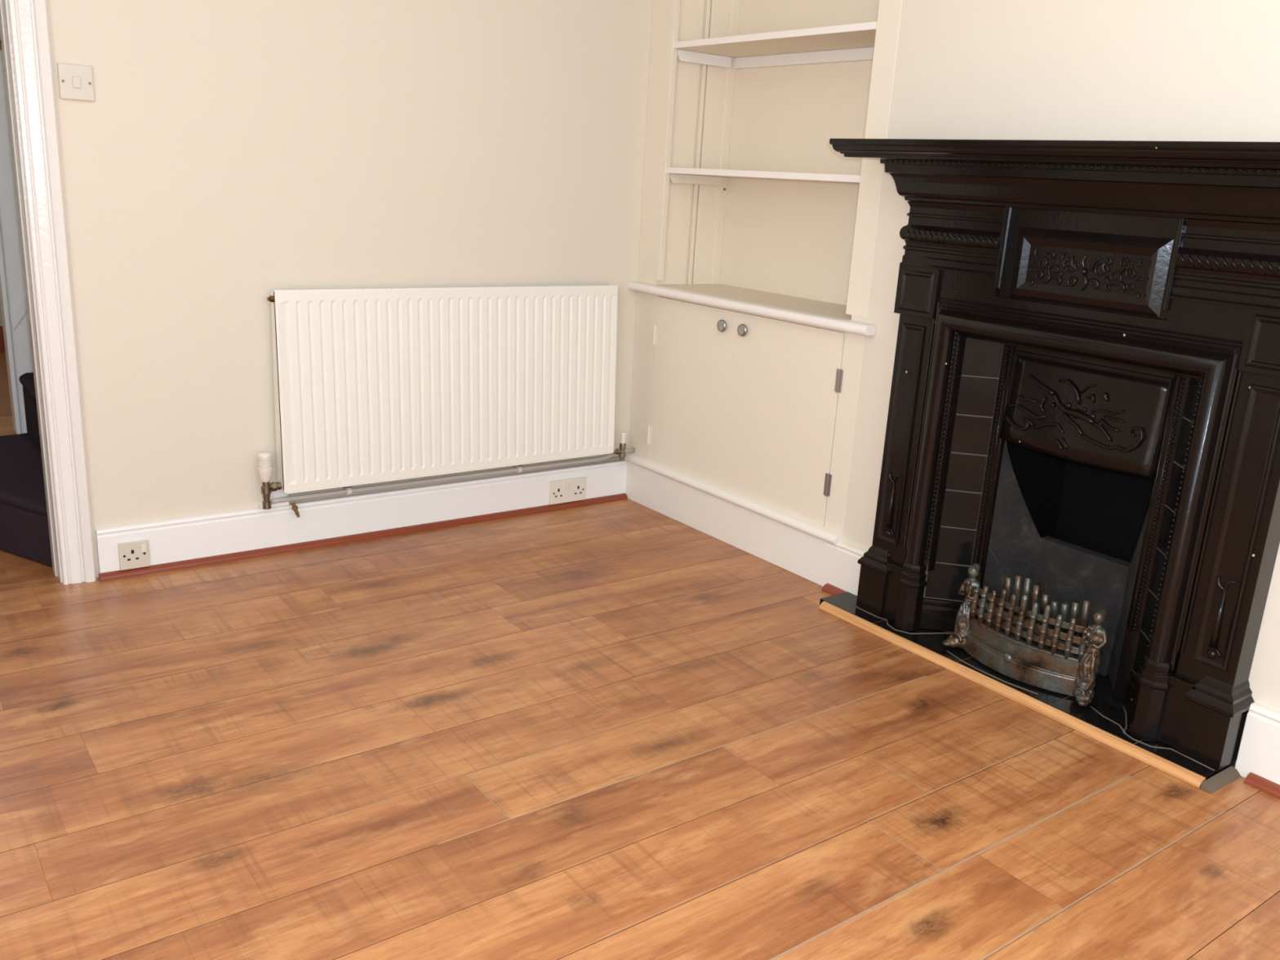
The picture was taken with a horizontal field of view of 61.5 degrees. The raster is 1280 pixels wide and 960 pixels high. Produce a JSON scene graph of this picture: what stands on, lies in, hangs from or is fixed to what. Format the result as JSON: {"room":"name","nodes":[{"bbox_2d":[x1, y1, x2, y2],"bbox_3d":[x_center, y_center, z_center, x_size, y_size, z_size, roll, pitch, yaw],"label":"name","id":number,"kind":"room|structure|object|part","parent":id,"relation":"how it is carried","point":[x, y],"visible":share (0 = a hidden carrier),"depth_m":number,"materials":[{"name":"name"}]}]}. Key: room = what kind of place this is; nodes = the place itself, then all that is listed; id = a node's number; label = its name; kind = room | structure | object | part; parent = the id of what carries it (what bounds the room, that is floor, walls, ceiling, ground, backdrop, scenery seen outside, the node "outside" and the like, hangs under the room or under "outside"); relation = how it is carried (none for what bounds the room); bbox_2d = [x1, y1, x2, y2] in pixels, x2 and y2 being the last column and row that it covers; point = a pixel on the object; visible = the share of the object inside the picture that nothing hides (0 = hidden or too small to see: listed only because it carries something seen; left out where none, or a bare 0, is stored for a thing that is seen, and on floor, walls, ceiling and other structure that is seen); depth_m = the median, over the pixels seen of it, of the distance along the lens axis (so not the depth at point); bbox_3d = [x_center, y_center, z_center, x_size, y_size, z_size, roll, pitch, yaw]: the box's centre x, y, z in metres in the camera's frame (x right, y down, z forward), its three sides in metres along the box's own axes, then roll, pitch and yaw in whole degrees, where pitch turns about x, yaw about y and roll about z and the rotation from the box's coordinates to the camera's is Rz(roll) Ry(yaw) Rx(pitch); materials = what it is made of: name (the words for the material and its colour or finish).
{"room":"living room","nodes":[
{"label":"living room","id":0,"kind":"room"},
{"bbox_2d":[0,304,2,325],"bbox_3d":[-3.550,-1.952,6.063,3.900,2.460,0.100,-8,19,-36],"label":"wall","id":1,"kind":"structure","parent":0,"point":[1,320],"depth_m":6.22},
{"bbox_2d":[0,325,5,352],"bbox_3d":[-3.575,-0.835,6.322,3.900,0.150,0.030,-8,19,-36],"label":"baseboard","id":2,"kind":"structure","parent":1,"relation":"attached to","point":[2,336],"depth_m":6.22,"materials":[{"name":"brown wood"}]},
{"bbox_2d":[46,0,653,577],"bbox_3d":[-1.141,-0.961,3.027,3.800,2.460,0.100,-8,19,-36],"label":"wall","id":3,"kind":"structure","parent":0,"point":[226,154],"depth_m":3.13,"materials":[{"name":"beige paint"}]},
{"bbox_2d":[0,0,96,585],"bbox_3d":[-1.880,-0.701,2.521,0.930,2.130,0.132,-8,19,-36],"label":"door frame","id":4,"kind":"structure","parent":3,"relation":"in","point":[24,32],"depth_m":2.79,"materials":[{"name":"white wood"}]},
{"bbox_2d":[57,62,94,101],"bbox_3d":[-1.425,-1.006,2.718,0.079,0.086,0.015,-8,19,-36],"label":"light switch","id":5,"kind":"object","parent":3,"relation":"attached to","point":[75,81],"visible":1,"depth_m":2.71,"materials":[{"name":"plastic"}]},
{"bbox_2d":[71,75,81,88],"bbox_3d":[-1.422,-1.004,2.714,0.019,0.028,0.005,-8,19,-36],"label":"rocker switch","id":6,"kind":"object","parent":5,"relation":"attached to","point":[76,80],"depth_m":2.71,"materials":[{"name":"plastic"}]},
{"bbox_2d":[117,539,150,570],"bbox_3d":[-1.445,0.215,3.073,0.079,0.080,0.015,-8,19,-36],"label":"wall socket","id":7,"kind":"object","parent":3,"relation":"attached to","point":[133,554],"visible":1,"depth_m":3.07,"materials":[{"name":"plastic"}]},
{"bbox_2d":[140,544,146,551],"bbox_3d":[-1.421,0.195,3.078,0.014,0.022,0.004,-8,19,-36],"label":"rocker switch","id":8,"kind":"object","parent":7,"relation":"attached to","point":[143,547],"depth_m":3.08,"materials":[{"name":"plastic"}]},
{"bbox_2d":[258,488,289,508],"bbox_3d":[-1.119,0.052,3.290,0.089,0.057,0.032,-8,19,-36],"label":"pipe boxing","id":9,"kind":"object","parent":3,"relation":"attached to","point":[278,493],"visible":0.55,"depth_m":3.29,"materials":[{"name":"white paint"}]},
{"bbox_2d":[95,460,627,573],"bbox_3d":[-0.786,0.101,3.568,1.846,0.146,0.020,-8,19,-36],"label":"baseboard","id":10,"kind":"structure","parent":3,"relation":"attached to","point":[197,536],"depth_m":3.43,"materials":[{"name":"white paint"}]},
{"bbox_2d":[289,456,620,503],"bbox_3d":[-0.576,-0.009,3.694,1.263,0.017,0.016,-8,19,-36],"label":"pipe","id":11,"kind":"object","parent":10,"relation":"on","point":[616,458],"visible":0.47,"depth_m":3.66,"materials":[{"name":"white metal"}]},
{"bbox_2d":[98,493,627,582],"bbox_3d":[-0.788,0.168,3.563,1.829,0.019,0.019,-8,19,-36],"label":"trim","id":12,"kind":"structure","parent":3,"relation":"attached to","point":[110,575],"depth_m":3.44,"materials":[{"name":"brown wood"}]},
{"bbox_2d":[257,284,626,509],"bbox_3d":[-0.593,-0.304,3.537,1.329,0.653,0.094,-8,19,-36],"label":"radiator","id":13,"kind":"object","parent":3,"relation":"attached to","point":[372,385],"visible":1,"depth_m":3.45,"materials":[{"name":"metal"}]},
{"bbox_2d":[271,284,612,290],"bbox_3d":[-0.574,-0.618,3.462,1.206,0.005,0.032,-8,19,-36],"label":"grille","id":14,"kind":"object","parent":13,"relation":"attached to","point":[599,287],"depth_m":3.52,"materials":[{"name":"metal"}]},
{"bbox_2d":[269,447,635,517],"bbox_3d":[-0.575,-0.003,3.668,1.365,0.085,0.064,-8,19,-36],"label":"pipe","id":15,"kind":"object","parent":3,"relation":"attached to","point":[348,491],"visible":0.91,"depth_m":3.57,"materials":[{"name":"grey metal"}]},
{"bbox_2d":[549,476,586,504],"bbox_3d":[-0.263,0.039,3.929,0.152,0.088,0.015,-8,19,-36],"label":"wall socket","id":16,"kind":"object","parent":3,"relation":"attached to","point":[570,490],"visible":1,"depth_m":3.92,"materials":[{"name":"plastic"}]},
{"bbox_2d":[565,483,568,489],"bbox_3d":[-0.266,0.023,3.915,0.013,0.022,0.004,-8,19,-36],"label":"rocker switch","id":17,"kind":"object","parent":16,"relation":"attached to","point":[566,484],"depth_m":3.91,"materials":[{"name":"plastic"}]},
{"bbox_2d":[0,351,1279,959],"bbox_3d":[-0.904,0.376,2.926,4.350,0.050,9.000,-8,19,-36],"label":"floor","id":18,"kind":"structure","parent":0,"point":[619,730],"depth_m":2.18,"materials":[{"name":"brown wood"}]},
{"bbox_2d":[0,32,52,567],"bbox_3d":[-1.687,-1.073,3.295,0.978,2.449,1.028,-8,19,-36],"label":"doorway","id":19,"kind":"structure","parent":18,"relation":"on","point":[24,521],"depth_m":3.58,"materials":[{"name":"paint"}]},
{"bbox_3d":[-2.023,-1.181,3.612,0.285,2.449,0.048,-8,19,-36],"label":"panel","id":20,"kind":"part","parent":19,"relation":"part of","materials":[{"name":"white paint"}]},
{"bbox_2d":[624,281,876,586],"bbox_3d":[0.410,-0.203,3.660,0.344,0.815,1.144,-8,19,-36],"label":"base cabinet","id":21,"kind":"object","parent":18,"relation":"on","point":[742,424],"depth_m":3.52,"materials":[{"name":"beige paint"}]},
{"bbox_3d":[0.178,-0.313,3.750,0.019,0.599,0.422,-8,19,-36],"label":"door","id":22,"kind":"part","parent":21,"relation":"part of","materials":[{"name":"beige wood"}]},
{"bbox_3d":[0.273,-0.509,3.550,0.018,0.042,0.042,-8,19,-36],"label":"knob","id":23,"kind":"part","parent":21,"relation":"part of","materials":[{"name":"metal"}]},
{"bbox_3d":[0.269,0.044,3.656,0.034,0.034,1.106,-8,19,-36],"label":"moulding","id":24,"kind":"part","parent":21,"relation":"part of","materials":[{"name":"beige paint"}]},
{"bbox_3d":[0.333,-0.484,3.472,0.018,0.042,0.042,-8,19,-36],"label":"knob","id":25,"kind":"part","parent":21,"relation":"part of","materials":[{"name":"metal"}]},
{"bbox_3d":[0.432,-0.581,3.554,0.344,0.029,1.144,-8,19,-36],"label":"cupboard top","id":26,"kind":"part","parent":21,"relation":"part of","materials":[{"name":"white wood"}]},
{"bbox_3d":[0.445,-0.201,3.406,0.019,0.599,0.476,-8,19,-36],"label":"door","id":27,"kind":"part","parent":21,"relation":"part of","materials":[{"name":"beige wood"}]},
{"bbox_2d":[818,600,1205,788],"bbox_3d":[0.861,0.503,2.708,0.023,0.020,1.118,-8,19,-36],"label":"edging","id":28,"kind":"object","parent":18,"relation":"on","point":[1190,777],"visible":1,"depth_m":2.60,"materials":[{"name":"brown wood"}]},
{"bbox_2d":[819,591,1235,780],"bbox_3d":[0.928,0.489,2.768,0.157,0.022,1.137,-8,19,-36],"label":"hearth","id":29,"kind":"object","parent":18,"relation":"on","point":[1108,717],"visible":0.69,"depth_m":2.62,"materials":[{"name":"black stone"}]},
{"bbox_2d":[942,563,1106,706],"bbox_3d":[0.961,0.378,2.693,0.089,0.235,0.414,-8,19,-36],"label":"grate fret","id":30,"kind":"object","parent":29,"relation":"on","point":[1014,658],"visible":1,"depth_m":2.66,"materials":[{"name":"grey metal"}]},
{"bbox_3d":[0.968,0.353,2.690,0.040,0.072,0.334,-9,20,-38],"label":"cross rail","id":31,"kind":"part","parent":30,"relation":"part of","materials":[{"name":"brown metal"}]},
{"bbox_2d":[991,573,1090,656],"bbox_3d":[1.035,0.369,2.746,0.110,0.232,0.242,-8,19,-36],"label":"basket","id":32,"kind":"object","parent":29,"relation":"on","point":[1018,580],"visible":0.39,"depth_m":2.71,"materials":[{"name":"brown metal"}]},
{"bbox_2d":[829,138,1279,770],"bbox_3d":[1.122,-0.133,2.651,0.685,1.303,1.326,-8,19,-36],"label":"fireplace","id":33,"kind":"object","parent":18,"relation":"on","point":[1084,403],"visible":0.98,"depth_m":2.49,"materials":[{"name":"metal"}]},
{"bbox_3d":[0.708,-0.117,2.924,0.007,0.610,0.076,-8,19,-36],"label":"leg panel","id":34,"kind":"part","parent":33,"relation":"part of","materials":[{"name":"black metal"}]},
{"bbox_3d":[0.736,-0.032,2.967,0.070,0.849,0.121,-8,19,-36],"label":"leg","id":35,"kind":"part","parent":33,"relation":"part of","materials":[{"name":"black metal"}]},
{"bbox_3d":[0.852,-0.005,2.865,0.128,0.865,0.018,6,16,9],"label":"tile panel","id":36,"kind":"part","parent":33,"relation":"part of","materials":[{"name":"tile"}]},
{"bbox_2d":[829,138,1279,169],"bbox_3d":[0.978,-0.712,2.351,0.240,0.044,1.326,-8,19,-36],"label":"mantel shelf","id":37,"kind":"object","parent":33,"relation":"attached to","point":[986,154],"depth_m":2.30,"materials":[{"name":"black metal"}]},
{"bbox_3d":[0.994,-0.017,2.589,0.100,0.708,0.760,-8,19,-36],"label":"roll moulding","id":38,"kind":"part","parent":33,"relation":"part of","materials":[{"name":"black metal"}]},
{"bbox_3d":[1.061,0.063,2.667,0.020,0.865,0.490,-8,19,-36],"label":"insert plate","id":39,"kind":"part","parent":33,"relation":"part of","materials":[{"name":"black metal"}]},
{"bbox_3d":[1.015,-0.648,2.400,0.139,0.100,1.148,-8,19,-36],"label":"cornice","id":40,"kind":"part","parent":33,"relation":"part of","materials":[{"name":"black metal"}]},
{"bbox_2d":[999,350,1173,477],"bbox_3d":[1.058,-0.164,2.591,0.032,0.236,0.412,-8,19,-36],"label":"hood","id":41,"kind":"object","parent":33,"relation":"attached to","point":[1117,417],"depth_m":2.57,"materials":[{"name":"black metal"}]},
{"bbox_3d":[1.012,-0.478,2.445,0.013,0.168,0.380,-8,19,-36],"label":"panel","id":42,"kind":"part","parent":33,"relation":"part of","materials":[{"name":"black metal"}]},
{"bbox_3d":[1.198,0.141,2.417,0.018,0.865,0.128,5,16,6],"label":"tile panel","id":43,"kind":"part","parent":33,"relation":"part of","materials":[{"name":"tile"}]},
{"bbox_3d":[1.264,0.190,2.284,0.070,0.849,0.121,-8,19,-36],"label":"leg","id":44,"kind":"part","parent":33,"relation":"part of","materials":[{"name":"black metal"}]},
{"bbox_3d":[1.242,0.107,2.232,0.007,0.610,0.076,-8,19,-36],"label":"leg panel","id":45,"kind":"part","parent":33,"relation":"part of","materials":[{"name":"black metal"}]},
{"bbox_2d":[1200,765,1240,793],"bbox_3d":[1.245,0.641,2.302,0.132,0.015,0.024,-8,19,-36],"label":"edging","id":46,"kind":"object","parent":18,"relation":"on","point":[1230,774],"visible":1,"depth_m":2.30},
{"bbox_2d":[638,0,741,284],"bbox_3d":[0.190,-1.506,3.743,0.302,1.650,0.111,-8,19,-36],"label":"wall","id":47,"kind":"structure","parent":0,"point":[704,97],"depth_m":3.81,"materials":[{"name":"beige paint"}]},
{"bbox_2d":[720,0,879,305],"bbox_3d":[0.625,-1.026,3.624,0.150,2.460,1.045,-8,19,-36],"label":"wall","id":48,"kind":"structure","parent":0,"point":[783,237],"depth_m":3.62,"materials":[{"name":"beige paint"}]},
{"bbox_2d":[666,167,860,191],"bbox_3d":[0.475,-0.952,3.461,0.296,0.069,0.934,-8,19,-36],"label":"shelf","id":49,"kind":"object","parent":48,"relation":"attached to","point":[677,176],"visible":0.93,"depth_m":3.46,"materials":[{"name":"white paint"}]},
{"bbox_2d":[673,21,876,69],"bbox_3d":[0.496,-1.347,3.353,0.296,0.056,0.941,-8,19,-36],"label":"shelf","id":50,"kind":"object","parent":48,"relation":"attached to","point":[849,42],"visible":0.78,"depth_m":3.41,"materials":[{"name":"white paint"}]},
{"bbox_2d":[842,0,1279,768],"bbox_3d":[1.897,-0.423,1.735,0.450,2.460,3.654,-8,19,-36],"label":"wall","id":51,"kind":"structure","parent":0,"point":[1143,70],"depth_m":2.50,"materials":[{"name":"beige paint"}]},
{"bbox_2d":[638,0,902,317],"bbox_3d":[0.373,-1.380,3.275,0.023,1.620,1.104,-8,19,-36],"label":"trim","id":52,"kind":"structure","parent":51,"relation":"attached to","point":[665,13],"depth_m":3.60,"materials":[{"name":"beige wood"}]},
{"bbox_2d":[821,583,846,595],"bbox_3d":[0.603,0.343,3.229,0.025,0.019,0.135,-8,19,-36],"label":"trim","id":53,"kind":"structure","parent":51,"relation":"attached to","point":[829,588],"depth_m":3.25,"materials":[{"name":"brown wood"}]},
{"bbox_2d":[822,541,1279,784],"bbox_3d":[1.647,0.701,1.897,0.024,0.165,3.638,-8,19,-36],"label":"baseboard","id":54,"kind":"structure","parent":51,"relation":"attached to","point":[1259,753],"depth_m":2.31,"materials":[{"name":"beige paint"}]},
{"bbox_2d":[1244,772,1279,799],"bbox_3d":[2.004,0.933,1.411,0.025,0.019,2.355,-8,19,-36],"label":"trim","id":55,"kind":"structure","parent":51,"relation":"attached to","point":[1260,783],"depth_m":2.28,"materials":[{"name":"brown wood"}]}
]}

